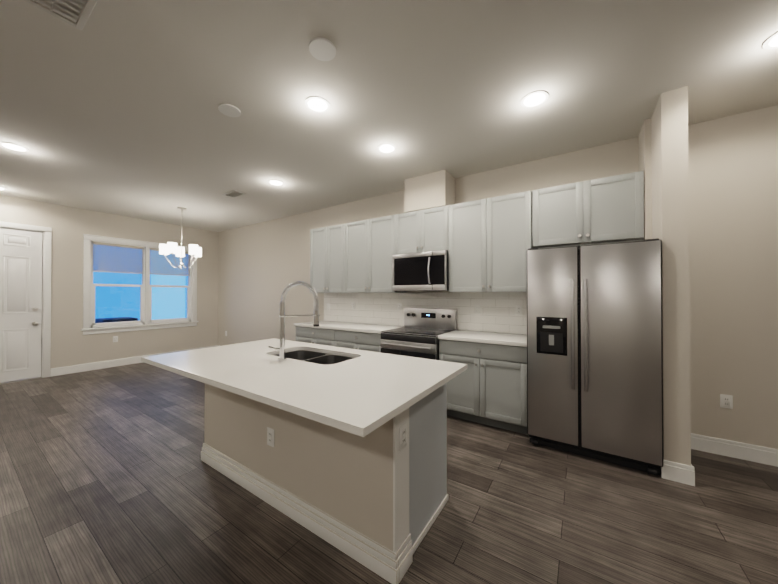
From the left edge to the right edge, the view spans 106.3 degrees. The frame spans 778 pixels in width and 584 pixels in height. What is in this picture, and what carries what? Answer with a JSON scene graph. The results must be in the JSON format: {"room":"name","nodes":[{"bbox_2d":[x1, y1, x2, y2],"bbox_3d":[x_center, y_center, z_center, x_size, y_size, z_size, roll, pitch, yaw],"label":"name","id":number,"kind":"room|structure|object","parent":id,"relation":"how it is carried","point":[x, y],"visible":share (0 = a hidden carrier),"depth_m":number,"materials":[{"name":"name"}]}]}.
{"room":"kitchen","nodes":[
{"label":"kitchen","id":0,"kind":"room"},
{"bbox_2d":[0,195,217,372],"bbox_3d":[-6.567,-0.046,3.625,0.120,2.900,8.500,0,-1,33],"label":"wall","id":1,"kind":"structure","parent":0,"point":[71,344],"depth_m":5.33,"materials":[{"name":"beige paint"}]},
{"bbox_2d":[0,228,41,382],"bbox_3d":[-5.962,0.200,4.422,0.118,2.376,0.910,0,-1,33],"label":"entry door","id":2,"kind":"structure","parent":1,"relation":"in","point":[20,300],"depth_m":4.63,"materials":[{"name":"white wood"}]},
{"bbox_2d":[0,221,51,383],"bbox_3d":[-6.010,0.165,4.454,0.138,2.492,1.104,0,-1,33],"label":"door frame","id":3,"kind":"structure","parent":1,"relation":"attached to","point":[46,300],"depth_m":4.83,"materials":[{"name":"white wood"}]},
{"bbox_2d":[113,336,117,341],"bbox_3d":[-5.213,0.899,5.561,0.009,0.116,0.072,0,-1,33],"label":"outlet","id":4,"kind":"object","parent":1,"relation":"attached to","point":[115,338],"visible":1,"depth_m":5.56,"materials":[{"name":"white plastic"}]},
{"bbox_2d":[50,345,217,376],"bbox_3d":[-6.510,1.336,3.577,0.016,0.135,8.500,0,-1,33],"label":"baseboard","id":5,"kind":"structure","parent":1,"relation":"attached to","point":[57,371],"depth_m":5.38,"materials":[{"name":"white"}]},
{"bbox_2d":[81,234,198,334],"bbox_3d":[-4.981,-0.130,5.994,0.170,1.805,1.890,0,-1,33],"label":"window unit","id":6,"kind":"structure","parent":1,"relation":"in","point":[144,322],"depth_m":5.83,"materials":[{"name":"white plastic"}]},
{"bbox_2d":[0,362,777,583],"bbox_3d":[-1.712,1.429,0.423,11.740,0.100,8.740,0,-1,33],"label":"floor","id":7,"kind":"structure","parent":0,"point":[108,476],"depth_m":1.84,"materials":[{"name":"brown wood"}]},
{"bbox_2d":[296,326,335,346],"bbox_3d":[-0.937,0.974,4.629,0.897,0.876,0.618,0,-1,33],"label":"base cabinet","id":8,"kind":"object","parent":7,"relation":"on","point":[320,336],"depth_m":4.36,"materials":[{"name":"grey wood"}]},
{"bbox_2d":[201,382,448,583],"bbox_3d":[-0.573,0.948,2.185,1.912,0.890,0.690,0,-1,33],"label":"kitchen island","id":9,"kind":"object","parent":7,"relation":"on","point":[334,466],"depth_m":1.67,"materials":[{"name":"beige paint"}]},
{"bbox_2d":[267,427,273,446],"bbox_3d":[-0.784,0.961,1.929,0.072,0.116,0.009,0,-1,33],"label":"outlet","id":10,"kind":"object","parent":9,"relation":"attached to","point":[270,436],"visible":1,"depth_m":1.93,"materials":[{"name":"white plastic"}]},
{"bbox_2d":[141,338,466,437],"bbox_3d":[-0.640,0.486,2.006,2.040,0.030,1.090,0,-1,33],"label":"island countertop","id":11,"kind":"structure","parent":9,"relation":"on","point":[360,394],"depth_m":1.60,"materials":[{"name":"white stone"}]},
{"bbox_2d":[269,281,319,360],"bbox_3d":[-0.663,0.196,2.067,0.247,0.552,0.265,0,-1,33],"label":"faucet","id":12,"kind":"object","parent":11,"relation":"on","point":[282,316],"visible":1,"depth_m":2.01,"materials":[{"name":"silver metal"}]},
{"bbox_2d":[277,346,356,365],"bbox_3d":[-0.579,0.602,2.216,0.750,0.223,0.420,0,-1,33],"label":"sink","id":13,"kind":"object","parent":11,"relation":"in","point":[305,355],"depth_m":2.40,"materials":[{"name":"silver metal"}]},
{"bbox_2d":[399,422,406,450],"bbox_3d":[0.072,0.722,1.456,0.009,0.116,0.072,0,-1,33],"label":"outlet","id":14,"kind":"object","parent":9,"relation":"attached to","point":[402,436],"visible":1,"depth_m":1.45,"materials":[{"name":"white plastic"}]},
{"bbox_2d":[336,330,380,352],"bbox_3d":[-0.288,0.971,4.203,0.894,0.876,0.618,0,-1,33],"label":"base cabinet","id":15,"kind":"object","parent":7,"relation":"on","point":[365,341],"depth_m":3.91,"materials":[{"name":"grey wood"}]},
{"bbox_2d":[294,321,403,333],"bbox_3d":[-0.625,0.515,4.414,1.685,0.038,0.642,0,-1,33],"label":"countertop","id":16,"kind":"structure","parent":15,"relation":"on","point":[360,327],"depth_m":4.18,"materials":[{"name":"white stone"}]},
{"bbox_2d":[381,308,456,359],"bbox_3d":[0.373,0.812,3.696,0.756,1.185,0.715,0,-1,33],"label":"range","id":17,"kind":"object","parent":7,"relation":"on","point":[419,332],"visible":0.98,"depth_m":3.62,"materials":[{"name":"silver metal"}]},
{"bbox_2d":[439,339,527,434],"bbox_3d":[1.100,0.964,3.274,0.909,0.875,0.646,0,-1,33],"label":"base cabinet","id":18,"kind":"object","parent":7,"relation":"on","point":[488,386],"visible":0.83,"depth_m":2.98,"materials":[{"name":"grey wood"}]},
{"bbox_2d":[438,330,526,346],"bbox_3d":[1.104,0.506,3.277,0.917,0.038,0.642,0,-1,33],"label":"countertop","id":19,"kind":"structure","parent":18,"relation":"on","point":[510,339],"depth_m":3.13,"materials":[{"name":"white stone"}]},
{"bbox_2d":[527,238,662,475],"bbox_3d":[1.827,0.498,2.691,0.920,1.797,0.790,0,-1,33],"label":"refrigerator","id":20,"kind":"object","parent":7,"relation":"on","point":[594,357],"visible":1,"depth_m":2.37,"materials":[{"name":"silver metal"}]},
{"bbox_2d":[0,0,777,231],"bbox_3d":[-1.712,-1.571,0.446,11.740,0.100,8.740,0,-1,33],"label":"ceiling","id":21,"kind":"structure","parent":0,"point":[111,107],"depth_m":2.17,"materials":[{"name":"white paint"}]},
{"bbox_2d":[0,142,28,151],"bbox_3d":[-3.875,-1.507,3.017,0.196,0.028,0.196,0,-1,33],"label":"recessed light","id":22,"kind":"object","parent":21,"relation":"in","point":[12,146],"visible":0.77,"depth_m":3.02,"materials":[{"name":"white plastic"}]},
{"bbox_2d":[24,0,97,30],"bbox_3d":[-1.696,-1.513,1.489,0.330,0.023,0.240,0,-1,33],"label":"ceiling vent","id":23,"kind":"object","parent":21,"relation":"in","point":[80,23],"visible":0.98,"depth_m":1.56,"materials":[{"name":"white metal"}]},
{"bbox_2d":[159,207,201,268],"bbox_3d":[-3.652,-0.944,5.177,0.621,1.090,0.602,0,-1,33],"label":"chandelier","id":24,"kind":"object","parent":21,"relation":"hanging from","point":[195,250],"visible":1,"depth_m":5.08,"materials":[{"name":"silver metal"}]},
{"bbox_2d":[218,103,240,116],"bbox_3d":[-1.317,-1.505,2.412,0.164,0.022,0.164,0,-1,33],"label":"smoke detector","id":25,"kind":"object","parent":21,"relation":"in","point":[229,110],"visible":0.79,"depth_m":2.40,"materials":[{"name":"white plastic"}]},
{"bbox_2d":[223,190,245,197],"bbox_3d":[-2.348,-1.490,4.430,0.340,0.023,0.180,0,-1,33],"label":"ceiling vent","id":26,"kind":"object","parent":21,"relation":"in","point":[235,196],"visible":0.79,"depth_m":4.43,"materials":[{"name":"white metal"}]},
{"bbox_2d":[268,180,283,185],"bbox_3d":[-1.540,-1.500,3.978,0.196,0.028,0.196,0,-1,33],"label":"recessed light","id":27,"kind":"object","parent":21,"relation":"in","point":[276,182],"visible":0.79,"depth_m":3.96,"materials":[{"name":"white plastic"}]},
{"bbox_2d":[305,96,329,112],"bbox_3d":[-0.573,-1.512,2.342,0.196,0.028,0.196,0,-1,33],"label":"recessed light","id":28,"kind":"object","parent":21,"relation":"in","point":[317,104],"visible":0.94,"depth_m":2.33,"materials":[{"name":"white plastic"}]},
{"bbox_2d":[309,37,335,60],"bbox_3d":[-0.413,-1.509,1.812,0.164,0.022,0.164,0,-1,33],"label":"smoke detector","id":29,"kind":"object","parent":21,"relation":"in","point":[322,49],"visible":1,"depth_m":1.80,"materials":[{"name":"white plastic"}]},
{"bbox_2d":[377,143,395,152],"bbox_3d":[-0.024,-1.507,3.042,0.196,0.028,0.196,0,-1,33],"label":"recessed light","id":30,"kind":"object","parent":21,"relation":"in","point":[386,148],"visible":0.9,"depth_m":3.04,"materials":[{"name":"white plastic"}]},
{"bbox_2d":[521,90,548,107],"bbox_3d":[1.136,-1.513,2.279,0.196,0.028,0.196,0,-1,33],"label":"recessed light","id":31,"kind":"object","parent":21,"relation":"in","point":[534,99],"visible":0.9,"depth_m":2.27,"materials":[{"name":"white plastic"}]},
{"bbox_2d":[763,32,777,49],"bbox_3d":[2.352,-1.517,1.713,0.196,0.028,0.196,0,-1,33],"label":"recessed light","id":32,"kind":"object","parent":21,"relation":"in","point":[770,42],"visible":0.88,"depth_m":1.76,"materials":[{"name":"white plastic"}]},
{"bbox_2d":[405,169,454,212],"bbox_3d":[0.538,-1.276,3.854,0.575,0.437,0.330,0,-1,33],"label":"chase","id":33,"kind":"structure","parent":0,"point":[431,190],"depth_m":3.70,"materials":[{"name":"beige paint"}]},
{"bbox_2d":[218,105,777,448],"bbox_3d":[0.655,-0.043,4.036,11.740,2.900,0.120,0,-1,33],"label":"wall","id":34,"kind":"structure","parent":0,"point":[733,220],"depth_m":2.56,"materials":[{"name":"beige paint"}]},
{"bbox_2d":[310,223,345,292],"bbox_3d":[-0.887,-0.517,4.785,0.820,1.060,0.324,0,-1,33],"label":"upper cabinet","id":35,"kind":"object","parent":34,"relation":"attached to","point":[327,244],"depth_m":4.64,"materials":[{"name":"grey wood"}]},
{"bbox_2d":[346,214,406,292],"bbox_3d":[-0.212,-0.520,4.342,1.034,1.060,0.324,0,-1,33],"label":"upper cabinet","id":36,"kind":"object","parent":34,"relation":"attached to","point":[371,244],"depth_m":4.18,"materials":[{"name":"grey wood"}]},
{"bbox_2d":[398,205,449,253],"bbox_3d":[0.488,-0.778,3.883,0.759,0.551,0.324,0,-1,33],"label":"upper cabinet","id":37,"kind":"object","parent":34,"relation":"attached to","point":[425,230],"depth_m":3.72,"materials":[{"name":"grey wood"}]},
{"bbox_2d":[392,250,448,290],"bbox_3d":[0.453,-0.257,3.826,0.756,0.485,0.449,0,-1,33],"label":"microwave","id":38,"kind":"object","parent":37,"relation":"attached to","point":[423,271],"visible":1,"depth_m":3.65,"materials":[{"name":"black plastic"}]},
{"bbox_2d":[324,292,526,334],"bbox_3d":[0.258,0.252,4.214,3.358,0.485,0.008,0,-1,33],"label":"backsplash","id":39,"kind":"structure","parent":34,"relation":"attached to","point":[498,313],"depth_m":3.90,"materials":[{"name":"tile"}]},
{"bbox_2d":[397,303,401,310],"bbox_3d":[0.154,0.219,4.272,0.072,0.116,0.009,0,-1,33],"label":"outlet","id":40,"kind":"object","parent":39,"relation":"attached to","point":[399,306],"visible":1,"depth_m":4.27,"materials":[{"name":"white plastic"}]},
{"bbox_2d":[475,304,480,313],"bbox_3d":[1.107,0.214,3.646,0.072,0.116,0.009,0,-1,33],"label":"outlet","id":41,"kind":"object","parent":39,"relation":"attached to","point":[477,309],"visible":1,"depth_m":3.64,"materials":[{"name":"white plastic"}]},
{"bbox_2d":[516,305,521,314],"bbox_3d":[1.508,0.212,3.383,0.072,0.116,0.009,0,-1,33],"label":"outlet","id":42,"kind":"object","parent":39,"relation":"attached to","point":[518,309],"visible":1,"depth_m":3.38,"materials":[{"name":"white plastic"}]},
{"bbox_2d":[448,191,532,291],"bbox_3d":[1.162,-0.527,3.438,0.972,1.060,0.324,0,-1,33],"label":"upper cabinet","id":43,"kind":"object","parent":34,"relation":"attached to","point":[487,243],"depth_m":3.26,"materials":[{"name":"grey wood"}]},
{"bbox_2d":[218,345,777,466],"bbox_3d":[0.625,1.339,3.964,11.484,0.135,0.016,0,-1,33],"label":"baseboard","id":44,"kind":"structure","parent":34,"relation":"attached to","point":[748,452],"depth_m":2.45,"materials":[{"name":"white"}]},
{"bbox_2d":[532,171,643,248],"bbox_3d":[1.939,-0.754,2.913,0.886,0.615,0.351,0,-1,33],"label":"upper cabinet","id":45,"kind":"object","parent":34,"relation":"attached to","point":[606,210],"visible":1,"depth_m":2.76,"materials":[{"name":"grey wood"}]},
{"bbox_2d":[720,394,732,408],"bbox_3d":[2.880,0.935,2.490,0.072,0.116,0.009,0,-1,33],"label":"outlet","id":46,"kind":"object","parent":34,"relation":"attached to","point":[726,401],"visible":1,"depth_m":2.49,"materials":[{"name":"white plastic"}]},
{"bbox_2d":[638,86,690,469],"bbox_3d":[2.298,-0.055,2.466,0.190,2.900,0.700,0,-1,33],"label":"wall","id":47,"kind":"structure","parent":0,"point":[663,163],"depth_m":2.17,"materials":[{"name":"beige paint"}]},
{"bbox_2d":[661,460,694,485],"bbox_3d":[2.308,1.327,2.430,0.177,0.135,0.700,0,-1,33],"label":"baseboard","id":48,"kind":"structure","parent":47,"relation":"attached to","point":[678,472],"depth_m":2.13,"materials":[{"name":"white"}]},
{"label":"outside","id":49,"kind":"structure","parent":0,"visible":0},
{"bbox_2d":[93,245,187,320],"bbox_3d":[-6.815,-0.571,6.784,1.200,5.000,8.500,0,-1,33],"label":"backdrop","id":50,"kind":"structure","parent":49,"point":[165,302],"depth_m":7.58,"materials":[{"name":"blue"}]},
{"bbox_3d":[-6.282,1.676,6.416,2.475,0.500,8.500,0,-1,33],"label":"ground","id":51,"kind":"structure","parent":49,"visible":0},
{"bbox_2d":[95,317,137,322],"bbox_3d":[-6.084,1.007,6.519,0.600,0.840,0.580,0,-1,33],"label":"ac unit","id":52,"kind":"object","parent":51,"relation":"on","point":[104,320],"depth_m":6.38,"materials":[{"name":"blue"}]}
]}

